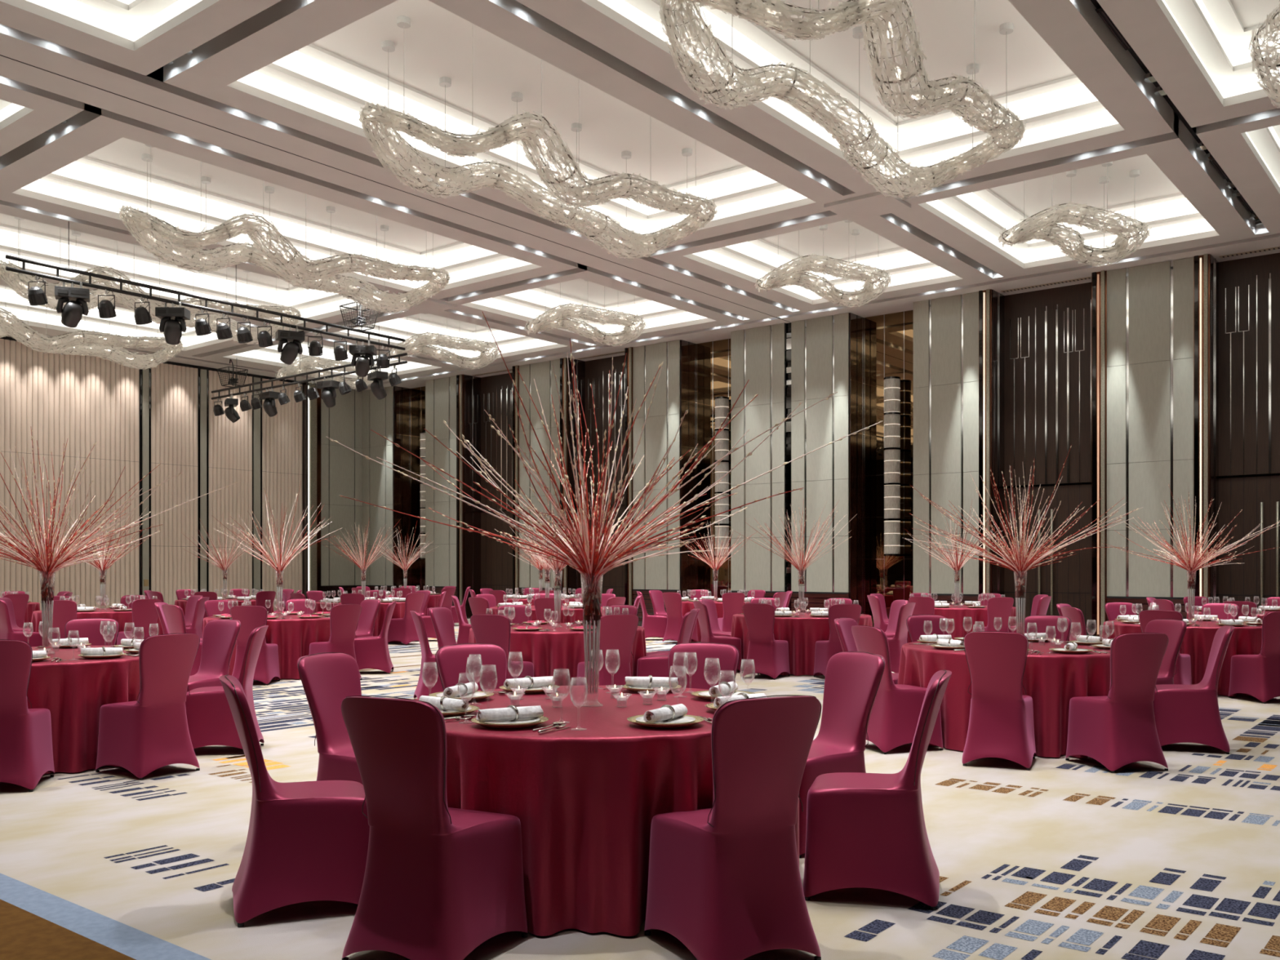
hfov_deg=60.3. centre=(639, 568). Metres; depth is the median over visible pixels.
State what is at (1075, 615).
banquet chair
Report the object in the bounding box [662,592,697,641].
banquet chair
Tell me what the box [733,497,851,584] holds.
arrangement
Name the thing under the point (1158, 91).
recessed light
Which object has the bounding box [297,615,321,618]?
charger plate
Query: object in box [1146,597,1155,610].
banquet chair
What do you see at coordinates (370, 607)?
banquet chair
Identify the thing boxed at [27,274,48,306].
spotlight
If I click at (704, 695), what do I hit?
charger plate
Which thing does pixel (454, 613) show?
banquet chair
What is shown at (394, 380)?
spotlight
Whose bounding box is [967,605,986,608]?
charger plate
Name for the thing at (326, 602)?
charger plate
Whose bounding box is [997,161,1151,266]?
crystal chandelier
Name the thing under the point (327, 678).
banquet chair
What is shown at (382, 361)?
stage light
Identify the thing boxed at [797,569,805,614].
vase
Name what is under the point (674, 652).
wine glass
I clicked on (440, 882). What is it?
banquet chair
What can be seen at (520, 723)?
charger plate
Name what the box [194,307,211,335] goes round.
spotlight
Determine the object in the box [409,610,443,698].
banquet chair
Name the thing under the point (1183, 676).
banquet chair
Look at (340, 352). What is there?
stage light
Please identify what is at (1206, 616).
rolled napkin
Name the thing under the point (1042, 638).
votive candle
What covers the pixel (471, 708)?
charger plate
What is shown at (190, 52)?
recessed light
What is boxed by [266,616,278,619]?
charger plate
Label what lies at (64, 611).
banquet chair
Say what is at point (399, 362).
lighting truss
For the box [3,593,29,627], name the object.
banquet chair
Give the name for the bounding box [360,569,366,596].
vase
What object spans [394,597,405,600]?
rolled napkin
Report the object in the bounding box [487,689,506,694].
spoon
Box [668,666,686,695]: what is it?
wine glass
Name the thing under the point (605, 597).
banquet chair
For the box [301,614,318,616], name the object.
folded napkin
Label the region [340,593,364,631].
banquet chair
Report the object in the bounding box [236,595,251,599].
rolled napkin
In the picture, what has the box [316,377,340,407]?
light
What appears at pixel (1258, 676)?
banquet chair
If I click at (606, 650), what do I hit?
wine glass
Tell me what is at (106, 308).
spotlight
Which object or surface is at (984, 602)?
banquet chair
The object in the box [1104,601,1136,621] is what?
banquet chair
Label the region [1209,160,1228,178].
ceiling vent
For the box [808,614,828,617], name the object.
charger plate
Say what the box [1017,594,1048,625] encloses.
banquet chair
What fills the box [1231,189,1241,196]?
recessed light
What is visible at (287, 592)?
banquet chair
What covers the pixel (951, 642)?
rolled napkin
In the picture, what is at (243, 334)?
spotlight
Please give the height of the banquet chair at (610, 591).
0.942 m
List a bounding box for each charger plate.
[31,656,50,662]
[48,643,91,648]
[76,609,96,612]
[77,653,126,658]
[112,608,131,611]
[113,644,134,648]
[123,648,139,653]
[217,616,231,618]
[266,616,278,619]
[280,612,297,614]
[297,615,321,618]
[312,613,329,615]
[325,601,341,603]
[428,691,493,702]
[438,705,479,717]
[471,715,548,728]
[499,684,559,693]
[512,627,542,631]
[522,622,548,624]
[568,606,584,608]
[568,627,596,631]
[622,684,681,693]
[626,714,704,728]
[691,690,755,700]
[705,702,717,711]
[774,614,793,617]
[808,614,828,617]
[916,640,937,643]
[929,644,964,649]
[934,605,951,608]
[953,637,964,640]
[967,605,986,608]
[1026,638,1052,642]
[1048,648,1093,653]
[1069,640,1102,645]
[1091,644,1110,649]
[1120,620,1140,623]
[1191,618,1217,621]
[1215,623,1246,626]
[1244,622,1262,625]
[1261,608,1279,611]
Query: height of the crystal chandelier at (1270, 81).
1.761 m
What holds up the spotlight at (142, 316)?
hanging from the lighting truss at (23, 260)
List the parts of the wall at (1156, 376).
fabric wall panel, fabric wall panel, fabric wall panel, fabric wall panel, fabric wall panel, fabric wall panel, fabric wall panel, fabric wall panel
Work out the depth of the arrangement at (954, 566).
18.65 m
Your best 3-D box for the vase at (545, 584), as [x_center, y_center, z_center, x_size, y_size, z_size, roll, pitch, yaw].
[-1.540,0.329,18.320,0.106,0.618,0.106,0,0,-23]
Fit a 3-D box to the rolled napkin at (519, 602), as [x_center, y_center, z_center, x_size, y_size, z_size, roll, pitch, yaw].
[-2.088,0.591,18.755,0.068,0.069,0.278,0,0,29]
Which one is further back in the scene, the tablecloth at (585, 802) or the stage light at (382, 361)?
the stage light at (382, 361)
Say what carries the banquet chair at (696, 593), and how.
on the floor
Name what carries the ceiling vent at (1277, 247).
in the ceiling
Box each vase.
[39,572,55,653]
[98,569,106,605]
[222,569,227,599]
[275,570,284,613]
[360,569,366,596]
[544,577,550,597]
[552,570,562,626]
[580,573,603,706]
[712,569,718,597]
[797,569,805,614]
[953,569,959,606]
[1013,571,1027,635]
[1186,570,1196,617]
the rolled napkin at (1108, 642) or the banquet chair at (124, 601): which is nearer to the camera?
the rolled napkin at (1108, 642)
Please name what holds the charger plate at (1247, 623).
on the tablecloth at (1197, 642)
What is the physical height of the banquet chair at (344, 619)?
0.964 m
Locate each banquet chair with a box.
[0,597,30,631]
[0,600,42,646]
[0,639,54,791]
[2,591,26,597]
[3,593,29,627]
[45,600,77,639]
[46,595,72,600]
[57,591,70,595]
[62,592,72,597]
[64,617,119,645]
[95,633,199,780]
[116,599,161,644]
[120,595,147,608]
[143,590,151,599]
[149,591,164,602]
[154,601,202,641]
[161,604,202,675]
[175,589,195,599]
[184,595,203,626]
[185,625,268,749]
[186,596,209,638]
[186,618,240,692]
[194,591,217,633]
[204,599,232,617]
[218,675,369,927]
[229,588,249,597]
[230,604,279,685]
[255,591,275,613]
[273,589,293,613]
[278,591,287,611]
[284,598,315,613]
[289,593,306,599]
[297,652,363,785]
[306,591,324,601]
[309,604,361,679]
[338,586,344,594]
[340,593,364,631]
[341,695,528,959]
[351,587,365,597]
[354,600,396,674]
[355,599,380,637]
[356,586,370,591]
[364,590,386,600]
[387,592,424,644]
[392,587,411,598]
[400,586,417,592]
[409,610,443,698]
[415,590,430,616]
[422,591,445,638]
[426,587,455,626]
[429,606,456,648]
[435,643,506,691]
[443,586,455,605]
[451,586,470,623]
[451,595,471,644]
[468,597,489,614]
[469,589,475,597]
[470,613,533,679]
[475,594,496,609]
[480,588,493,594]
[488,590,506,605]
[497,604,532,623]
[523,587,541,597]
[533,593,556,604]
[534,597,562,623]
[538,590,558,598]
[574,587,586,597]
[577,613,639,685]
[599,593,615,613]
[604,596,625,615]
[605,588,613,593]
[605,604,637,615]
[633,595,641,608]
[636,591,668,639]
[636,610,697,677]
[644,694,821,959]
[646,608,700,656]
[648,590,666,616]
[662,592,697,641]
[668,642,739,689]
[689,589,709,599]
[693,600,742,672]
[699,598,731,636]
[717,592,744,631]
[742,603,790,679]
[747,590,765,598]
[750,597,777,610]
[773,591,786,608]
[782,591,792,607]
[799,651,884,857]
[803,670,951,911]
[813,603,862,676]
[824,597,852,608]
[834,617,898,684]
[851,625,942,754]
[866,595,907,643]
[870,593,888,622]
[884,599,908,637]
[887,602,915,673]
[906,614,948,642]
[908,596,934,615]
[909,592,932,597]
[961,631,1035,770]
[973,597,1013,632]
[977,593,1001,605]
[1008,595,1051,633]
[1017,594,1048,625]
[1024,614,1071,641]
[1056,603,1071,641]
[1060,606,1086,640]
[1065,632,1168,773]
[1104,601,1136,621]
[1137,609,1191,684]
[1144,618,1186,684]
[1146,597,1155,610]
[1152,599,1174,610]
[1153,625,1235,754]
[1183,595,1209,612]
[1201,602,1239,620]
[1223,600,1257,619]
[1228,611,1279,703]
[1265,596,1279,606]
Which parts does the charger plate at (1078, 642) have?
plate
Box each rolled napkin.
[32,650,48,657]
[51,637,88,645]
[77,606,94,610]
[80,646,124,655]
[111,603,124,607]
[120,605,127,609]
[120,638,144,646]
[133,642,141,648]
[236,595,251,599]
[327,598,339,601]
[364,596,375,599]
[381,598,392,601]
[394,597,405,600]
[418,695,468,711]
[443,681,478,697]
[475,705,543,722]
[497,602,511,606]
[503,675,554,688]
[511,601,523,604]
[514,595,527,597]
[568,601,582,604]
[568,603,585,606]
[625,675,678,688]
[643,703,687,723]
[701,596,715,599]
[708,681,737,697]
[713,692,766,708]
[774,610,791,615]
[775,607,789,611]
[809,607,828,611]
[810,610,828,615]
[919,633,951,641]
[934,600,946,603]
[934,602,949,606]
[937,638,963,647]
[964,600,981,604]
[973,602,980,606]
[1024,631,1047,639]
[1064,641,1077,650]
[1075,635,1103,643]
[1102,638,1113,646]
[1116,614,1137,619]
[1127,616,1139,622]
[1192,613,1217,619]
[1218,618,1244,624]
[1238,615,1257,621]
[1255,617,1262,623]
[1259,605,1279,609]
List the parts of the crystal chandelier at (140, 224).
wire frame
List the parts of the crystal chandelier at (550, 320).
wire frame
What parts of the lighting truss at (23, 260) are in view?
rail, rail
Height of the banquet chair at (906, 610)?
0.964 m
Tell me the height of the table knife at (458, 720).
0.005 m
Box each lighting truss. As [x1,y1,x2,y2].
[5,221,405,350]
[211,352,407,399]
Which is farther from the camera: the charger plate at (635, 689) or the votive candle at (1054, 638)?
the votive candle at (1054, 638)
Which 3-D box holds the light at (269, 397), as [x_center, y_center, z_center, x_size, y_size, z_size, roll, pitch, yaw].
[-9.201,-4.151,27.457,0.480,0.728,0.390,0,0,40]
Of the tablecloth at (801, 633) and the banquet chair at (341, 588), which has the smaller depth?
the tablecloth at (801, 633)
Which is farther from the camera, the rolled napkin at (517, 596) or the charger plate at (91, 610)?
the rolled napkin at (517, 596)
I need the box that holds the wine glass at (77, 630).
[67,630,79,660]
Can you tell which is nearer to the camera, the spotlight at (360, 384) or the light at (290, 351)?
the light at (290, 351)
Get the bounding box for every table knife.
[444,720,470,721]
[537,726,570,734]
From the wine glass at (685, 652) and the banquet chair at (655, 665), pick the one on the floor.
the banquet chair at (655, 665)
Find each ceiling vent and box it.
[472,368,512,376]
[577,351,624,359]
[1000,276,1091,292]
[1095,7,1132,49]
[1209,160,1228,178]
[1218,246,1279,257]
[1237,195,1253,211]
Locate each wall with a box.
[0,336,362,611]
[362,253,1279,636]
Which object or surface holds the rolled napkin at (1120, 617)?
on the charger plate
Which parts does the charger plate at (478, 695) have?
plate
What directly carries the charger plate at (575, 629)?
on the tablecloth at (562, 650)
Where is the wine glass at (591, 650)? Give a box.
[591,649,603,688]
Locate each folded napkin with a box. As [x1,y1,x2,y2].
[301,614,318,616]
[516,626,538,628]
[526,620,545,622]
[573,626,592,628]
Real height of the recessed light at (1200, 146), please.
0.050 m
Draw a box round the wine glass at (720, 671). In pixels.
[718,671,735,697]
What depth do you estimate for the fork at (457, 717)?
4.65 m
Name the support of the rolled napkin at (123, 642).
on the charger plate at (125, 646)
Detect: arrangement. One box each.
[0,429,236,604]
[0,515,38,559]
[22,505,158,582]
[182,516,266,578]
[211,480,341,584]
[319,517,401,580]
[326,311,882,626]
[371,521,436,577]
[494,490,618,586]
[501,515,591,582]
[510,531,556,578]
[679,520,756,579]
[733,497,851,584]
[903,501,1004,581]
[904,444,1143,596]
[1104,484,1279,588]
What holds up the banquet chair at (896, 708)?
on the floor
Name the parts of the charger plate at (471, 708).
plate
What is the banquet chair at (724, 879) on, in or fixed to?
on the floor
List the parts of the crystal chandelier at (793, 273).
wire frame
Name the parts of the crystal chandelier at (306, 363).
wire frame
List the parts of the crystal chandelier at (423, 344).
wire frame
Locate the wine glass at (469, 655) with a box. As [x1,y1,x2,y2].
[467,654,482,677]
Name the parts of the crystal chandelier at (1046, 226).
wire frame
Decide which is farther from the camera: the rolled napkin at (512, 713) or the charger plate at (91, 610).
the charger plate at (91, 610)
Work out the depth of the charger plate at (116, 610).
16.52 m
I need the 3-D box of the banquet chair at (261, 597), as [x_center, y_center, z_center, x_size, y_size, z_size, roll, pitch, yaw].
[-7.609,0.913,22.042,0.614,0.942,0.478,0,0,38]
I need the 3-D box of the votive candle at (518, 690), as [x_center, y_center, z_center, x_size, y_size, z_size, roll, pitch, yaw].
[-0.594,0.607,5.410,0.093,0.066,0.093,0,0,1]
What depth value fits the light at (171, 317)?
18.53 m
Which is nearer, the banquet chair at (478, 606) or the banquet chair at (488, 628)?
the banquet chair at (488, 628)
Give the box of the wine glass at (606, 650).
[604,649,620,693]
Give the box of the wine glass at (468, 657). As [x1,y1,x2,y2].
[466,657,482,705]
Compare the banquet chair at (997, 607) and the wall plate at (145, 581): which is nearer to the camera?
the banquet chair at (997, 607)
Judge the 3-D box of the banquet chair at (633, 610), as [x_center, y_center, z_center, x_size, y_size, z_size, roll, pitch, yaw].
[-0.335,0.918,13.155,0.478,0.964,0.614,0,0,29]
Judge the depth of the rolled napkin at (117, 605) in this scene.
17.75 m
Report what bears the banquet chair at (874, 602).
on the floor
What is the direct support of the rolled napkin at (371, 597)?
on the charger plate
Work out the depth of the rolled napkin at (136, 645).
8.44 m
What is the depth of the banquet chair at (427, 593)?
22.31 m
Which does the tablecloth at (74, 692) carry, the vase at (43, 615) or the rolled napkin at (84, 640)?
the vase at (43, 615)
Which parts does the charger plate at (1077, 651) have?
plate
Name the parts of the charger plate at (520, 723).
plate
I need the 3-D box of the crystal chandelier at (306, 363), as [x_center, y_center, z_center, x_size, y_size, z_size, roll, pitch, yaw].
[-8.090,-5.460,28.657,2.600,1.420,1.078,0,0,-29]
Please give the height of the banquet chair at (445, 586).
0.942 m
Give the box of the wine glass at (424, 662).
[422,662,438,688]
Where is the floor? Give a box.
[0,618,1279,959]
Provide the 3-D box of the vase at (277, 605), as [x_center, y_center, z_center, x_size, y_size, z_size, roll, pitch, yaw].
[-4.810,0.329,14.720,0.106,0.618,0.106,0,0,44]
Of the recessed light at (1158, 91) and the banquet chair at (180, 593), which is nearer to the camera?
the recessed light at (1158, 91)
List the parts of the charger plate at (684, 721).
plate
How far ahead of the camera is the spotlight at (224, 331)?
19.29 m
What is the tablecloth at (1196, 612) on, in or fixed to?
on the floor
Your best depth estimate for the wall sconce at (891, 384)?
23.03 m
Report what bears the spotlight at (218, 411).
hanging from the lighting truss at (399, 362)
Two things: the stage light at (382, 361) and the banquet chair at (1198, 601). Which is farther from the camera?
the stage light at (382, 361)
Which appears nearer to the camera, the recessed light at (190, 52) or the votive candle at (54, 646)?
the votive candle at (54, 646)
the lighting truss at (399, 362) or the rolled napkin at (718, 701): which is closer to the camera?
the rolled napkin at (718, 701)
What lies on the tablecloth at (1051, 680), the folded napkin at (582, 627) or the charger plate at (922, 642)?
the charger plate at (922, 642)
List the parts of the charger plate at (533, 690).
plate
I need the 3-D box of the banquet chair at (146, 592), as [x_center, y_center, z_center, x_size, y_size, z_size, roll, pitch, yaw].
[-9.832,0.913,22.640,0.614,0.942,0.478,0,0,-5]
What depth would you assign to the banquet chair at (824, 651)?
13.87 m
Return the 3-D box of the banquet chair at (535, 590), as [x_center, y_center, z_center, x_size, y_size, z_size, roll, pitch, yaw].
[-2.437,0.913,25.200,0.478,0.942,0.614,0,0,-12]
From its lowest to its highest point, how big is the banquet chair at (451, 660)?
0.964 m
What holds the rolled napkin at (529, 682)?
on the charger plate at (533, 690)
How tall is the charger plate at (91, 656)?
0.025 m
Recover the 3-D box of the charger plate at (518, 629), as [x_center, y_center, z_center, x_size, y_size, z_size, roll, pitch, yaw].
[-1.162,0.627,11.401,0.315,0.025,0.315,0,0,-10]
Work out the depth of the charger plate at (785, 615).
14.59 m
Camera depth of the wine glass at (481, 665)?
4.77 m
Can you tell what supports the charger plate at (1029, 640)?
on the tablecloth at (1051, 680)
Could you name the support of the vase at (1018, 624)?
on the tablecloth at (1051, 680)
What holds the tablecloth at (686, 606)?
on the floor
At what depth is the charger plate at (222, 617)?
14.07 m
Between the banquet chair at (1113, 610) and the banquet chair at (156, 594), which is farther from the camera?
the banquet chair at (156, 594)
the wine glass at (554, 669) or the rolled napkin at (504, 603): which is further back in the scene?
the rolled napkin at (504, 603)
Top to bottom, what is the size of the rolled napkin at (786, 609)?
0.069 m
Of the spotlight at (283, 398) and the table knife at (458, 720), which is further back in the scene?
the spotlight at (283, 398)
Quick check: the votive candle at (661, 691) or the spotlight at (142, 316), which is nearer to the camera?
the votive candle at (661, 691)
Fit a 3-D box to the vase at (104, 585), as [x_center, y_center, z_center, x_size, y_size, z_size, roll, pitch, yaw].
[-8.320,0.329,17.080,0.106,0.618,0.106,0,0,-12]
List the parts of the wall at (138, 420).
fluted panel, fluted panel, fluted panel, fluted panel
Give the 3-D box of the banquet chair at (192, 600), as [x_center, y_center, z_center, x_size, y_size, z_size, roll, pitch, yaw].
[-7.522,0.913,18.086,0.478,0.942,0.614,0,0,41]
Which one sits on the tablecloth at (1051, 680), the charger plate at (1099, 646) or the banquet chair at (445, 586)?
the charger plate at (1099, 646)
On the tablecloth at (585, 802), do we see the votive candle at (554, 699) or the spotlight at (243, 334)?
the votive candle at (554, 699)
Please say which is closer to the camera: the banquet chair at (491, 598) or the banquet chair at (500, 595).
the banquet chair at (491, 598)
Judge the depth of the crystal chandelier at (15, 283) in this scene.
19.83 m
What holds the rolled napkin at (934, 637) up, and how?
on the charger plate at (922, 642)
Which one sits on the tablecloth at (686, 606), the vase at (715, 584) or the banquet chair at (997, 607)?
the vase at (715, 584)
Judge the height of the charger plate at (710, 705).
0.025 m
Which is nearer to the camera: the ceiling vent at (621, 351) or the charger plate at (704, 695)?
the charger plate at (704, 695)
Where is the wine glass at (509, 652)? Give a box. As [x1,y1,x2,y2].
[507,652,523,697]
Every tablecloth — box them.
[24,602,39,627]
[26,645,139,774]
[30,608,163,646]
[174,598,273,615]
[202,613,355,679]
[314,601,405,643]
[385,594,440,615]
[413,685,799,936]
[468,622,646,685]
[489,605,604,622]
[506,597,583,605]
[670,600,750,641]
[730,612,872,675]
[897,640,1110,758]
[907,604,1016,643]
[1102,619,1262,697]
[1186,610,1279,620]
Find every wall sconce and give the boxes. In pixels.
[419,431,425,559]
[714,396,728,557]
[884,376,900,555]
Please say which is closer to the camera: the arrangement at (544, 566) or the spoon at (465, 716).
the spoon at (465, 716)
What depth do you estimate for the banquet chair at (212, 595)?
21.32 m
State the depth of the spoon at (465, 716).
4.69 m
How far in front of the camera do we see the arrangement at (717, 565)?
21.82 m
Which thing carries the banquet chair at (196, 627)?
on the floor
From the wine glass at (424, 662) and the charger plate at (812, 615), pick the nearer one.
the wine glass at (424, 662)
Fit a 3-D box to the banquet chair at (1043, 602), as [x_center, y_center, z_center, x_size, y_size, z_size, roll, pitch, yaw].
[6.344,0.913,17.918,0.614,0.942,0.478,0,0,39]
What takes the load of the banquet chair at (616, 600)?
on the floor
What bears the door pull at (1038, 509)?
attached to the wall at (1156, 376)
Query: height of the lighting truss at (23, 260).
0.960 m
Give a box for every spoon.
[444,715,475,719]
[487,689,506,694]
[532,721,563,732]
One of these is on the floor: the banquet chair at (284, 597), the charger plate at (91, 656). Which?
the banquet chair at (284, 597)
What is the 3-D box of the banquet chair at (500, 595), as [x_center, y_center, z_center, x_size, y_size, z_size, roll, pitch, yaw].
[-2.818,0.913,22.947,0.478,0.942,0.614,0,0,32]
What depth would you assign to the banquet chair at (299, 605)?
16.16 m
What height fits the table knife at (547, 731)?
0.005 m
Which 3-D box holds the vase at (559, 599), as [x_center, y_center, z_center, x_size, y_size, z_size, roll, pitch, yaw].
[-0.900,0.329,12.050,0.106,0.618,0.106,0,0,-12]
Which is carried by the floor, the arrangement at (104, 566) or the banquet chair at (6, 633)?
the banquet chair at (6, 633)
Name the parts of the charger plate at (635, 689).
plate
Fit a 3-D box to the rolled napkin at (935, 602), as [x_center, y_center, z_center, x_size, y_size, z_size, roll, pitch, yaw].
[5.259,0.591,19.371,0.278,0.069,0.068,0,0,-8]
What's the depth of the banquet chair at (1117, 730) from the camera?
7.63 m
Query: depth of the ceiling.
14.90 m
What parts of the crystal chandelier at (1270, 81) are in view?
wire frame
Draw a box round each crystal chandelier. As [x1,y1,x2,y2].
[0,216,302,344]
[0,300,183,369]
[119,144,450,313]
[275,342,377,388]
[358,15,717,259]
[387,317,499,369]
[524,280,646,346]
[658,0,1026,199]
[754,219,892,307]
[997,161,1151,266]
[1248,0,1279,108]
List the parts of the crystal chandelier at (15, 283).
wire frame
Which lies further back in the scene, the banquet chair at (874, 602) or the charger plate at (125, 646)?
the banquet chair at (874, 602)
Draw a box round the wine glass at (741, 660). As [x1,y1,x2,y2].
[740,659,755,684]
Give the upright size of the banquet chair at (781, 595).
0.942 m
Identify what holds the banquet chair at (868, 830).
on the floor
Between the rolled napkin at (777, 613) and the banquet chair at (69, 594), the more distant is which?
the banquet chair at (69, 594)
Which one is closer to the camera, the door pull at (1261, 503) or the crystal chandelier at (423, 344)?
the door pull at (1261, 503)
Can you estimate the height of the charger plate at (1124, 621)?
0.025 m
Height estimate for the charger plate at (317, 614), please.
0.025 m
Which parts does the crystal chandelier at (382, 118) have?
wire frame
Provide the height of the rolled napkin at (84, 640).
0.069 m
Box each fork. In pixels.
[444,716,471,719]
[537,724,566,733]
[702,716,712,721]
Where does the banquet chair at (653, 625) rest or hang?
on the floor
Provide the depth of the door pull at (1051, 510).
21.26 m
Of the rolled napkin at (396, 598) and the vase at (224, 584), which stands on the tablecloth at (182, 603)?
the vase at (224, 584)
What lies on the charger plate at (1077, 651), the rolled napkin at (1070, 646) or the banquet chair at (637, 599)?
the rolled napkin at (1070, 646)
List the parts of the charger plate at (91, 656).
plate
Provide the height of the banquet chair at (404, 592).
0.942 m
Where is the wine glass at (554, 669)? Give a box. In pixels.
[551,669,570,723]
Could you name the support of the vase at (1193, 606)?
on the tablecloth at (1197, 642)
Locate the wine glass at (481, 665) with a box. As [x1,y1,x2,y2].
[479,665,497,693]
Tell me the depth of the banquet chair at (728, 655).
6.48 m
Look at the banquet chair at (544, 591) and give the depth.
22.48 m
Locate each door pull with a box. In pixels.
[1038,509,1040,594]
[1050,509,1053,615]
[1260,502,1262,605]
[1275,501,1279,596]
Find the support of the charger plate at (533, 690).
on the tablecloth at (585, 802)
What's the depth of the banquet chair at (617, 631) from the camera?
10.72 m
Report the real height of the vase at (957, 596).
0.618 m
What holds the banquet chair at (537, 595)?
on the floor
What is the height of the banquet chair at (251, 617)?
0.964 m
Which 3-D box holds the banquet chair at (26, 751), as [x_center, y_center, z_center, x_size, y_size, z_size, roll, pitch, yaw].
[-4.087,0.918,7.089,0.478,0.964,0.614,0,0,-15]
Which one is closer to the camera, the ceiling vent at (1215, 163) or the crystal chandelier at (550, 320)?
the ceiling vent at (1215, 163)
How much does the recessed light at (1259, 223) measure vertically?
0.050 m
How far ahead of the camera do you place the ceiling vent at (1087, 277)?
21.02 m
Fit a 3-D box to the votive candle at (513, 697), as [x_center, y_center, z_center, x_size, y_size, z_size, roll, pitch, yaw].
[-0.584,0.607,5.150,0.093,0.066,0.093,0,0,-14]
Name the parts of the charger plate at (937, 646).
plate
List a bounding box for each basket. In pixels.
[217,359,248,386]
[339,301,378,330]
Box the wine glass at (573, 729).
[569,677,587,730]
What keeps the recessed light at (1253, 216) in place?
in the ceiling
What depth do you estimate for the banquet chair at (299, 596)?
20.01 m
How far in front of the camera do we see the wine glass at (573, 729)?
4.38 m
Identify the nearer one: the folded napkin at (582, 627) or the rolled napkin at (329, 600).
the folded napkin at (582, 627)
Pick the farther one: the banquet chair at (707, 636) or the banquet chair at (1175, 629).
the banquet chair at (707, 636)
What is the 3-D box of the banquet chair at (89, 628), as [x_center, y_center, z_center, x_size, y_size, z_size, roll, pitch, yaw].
[-4.780,0.918,9.513,0.478,0.964,0.614,0,0,-15]
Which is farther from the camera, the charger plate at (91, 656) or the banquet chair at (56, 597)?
the banquet chair at (56, 597)
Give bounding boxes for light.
[54,281,89,328]
[155,301,190,344]
[165,60,173,65]
[184,49,192,55]
[224,394,239,422]
[259,387,279,417]
[275,325,304,364]
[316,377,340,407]
[349,340,376,377]
[367,368,387,399]
[1143,72,1156,82]
[1154,85,1166,96]
[1195,142,1207,150]
[1204,152,1215,160]
[1225,181,1235,187]
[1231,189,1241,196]
[1249,213,1258,219]
[1255,220,1263,226]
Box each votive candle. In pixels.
[50,643,62,651]
[75,642,88,649]
[505,692,524,706]
[509,685,528,699]
[540,684,559,697]
[546,693,566,707]
[605,684,624,697]
[612,693,631,706]
[637,690,657,704]
[652,686,671,700]
[1035,637,1046,644]
[1048,638,1059,646]
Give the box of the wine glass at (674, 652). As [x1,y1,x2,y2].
[672,652,688,697]
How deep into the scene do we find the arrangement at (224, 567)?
22.71 m
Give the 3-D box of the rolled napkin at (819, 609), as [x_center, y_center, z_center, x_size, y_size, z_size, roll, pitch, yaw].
[2.590,0.591,15.906,0.278,0.069,0.068,0,0,28]
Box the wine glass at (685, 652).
[683,652,697,693]
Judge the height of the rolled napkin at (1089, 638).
0.069 m
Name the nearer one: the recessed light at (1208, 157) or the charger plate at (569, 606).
the recessed light at (1208, 157)
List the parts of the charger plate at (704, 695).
plate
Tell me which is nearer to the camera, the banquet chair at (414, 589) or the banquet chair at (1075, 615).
the banquet chair at (1075, 615)
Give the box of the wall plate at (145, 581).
[143,579,148,586]
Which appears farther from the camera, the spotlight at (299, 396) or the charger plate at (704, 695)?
the spotlight at (299, 396)
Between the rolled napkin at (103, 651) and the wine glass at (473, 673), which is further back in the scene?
the rolled napkin at (103, 651)
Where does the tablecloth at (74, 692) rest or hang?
on the floor
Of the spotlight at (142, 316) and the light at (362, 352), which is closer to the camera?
the spotlight at (142, 316)
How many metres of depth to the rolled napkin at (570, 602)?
18.85 m
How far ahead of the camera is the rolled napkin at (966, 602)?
19.23 m
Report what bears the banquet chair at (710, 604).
on the floor
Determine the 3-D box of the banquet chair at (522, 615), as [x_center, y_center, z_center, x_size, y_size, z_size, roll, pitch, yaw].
[-1.431,0.918,13.191,0.478,0.964,0.614,0,0,-24]
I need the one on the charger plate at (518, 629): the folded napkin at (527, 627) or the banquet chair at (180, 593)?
the folded napkin at (527, 627)
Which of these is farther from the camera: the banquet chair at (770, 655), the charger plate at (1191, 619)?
the banquet chair at (770, 655)
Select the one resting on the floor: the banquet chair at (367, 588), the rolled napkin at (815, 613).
the banquet chair at (367, 588)
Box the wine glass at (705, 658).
[703,657,720,706]
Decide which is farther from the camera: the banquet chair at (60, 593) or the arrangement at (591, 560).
the banquet chair at (60, 593)
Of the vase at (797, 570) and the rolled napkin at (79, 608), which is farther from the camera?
the rolled napkin at (79, 608)
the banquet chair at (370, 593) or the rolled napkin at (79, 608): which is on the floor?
the banquet chair at (370, 593)
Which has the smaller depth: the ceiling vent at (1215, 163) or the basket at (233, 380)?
the ceiling vent at (1215, 163)
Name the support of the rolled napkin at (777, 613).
on the charger plate at (785, 615)
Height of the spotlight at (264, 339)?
0.500 m
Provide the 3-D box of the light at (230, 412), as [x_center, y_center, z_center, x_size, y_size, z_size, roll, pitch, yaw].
[-10.566,-4.151,28.586,0.390,0.728,0.480,0,0,-27]
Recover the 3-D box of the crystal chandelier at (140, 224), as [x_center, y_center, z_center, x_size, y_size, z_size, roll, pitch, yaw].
[-5.446,-5.289,17.840,2.471,1.761,5.592,0,0,39]
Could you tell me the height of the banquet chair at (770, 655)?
0.964 m
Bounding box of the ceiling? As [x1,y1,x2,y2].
[0,0,1279,391]
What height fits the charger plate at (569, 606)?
0.025 m

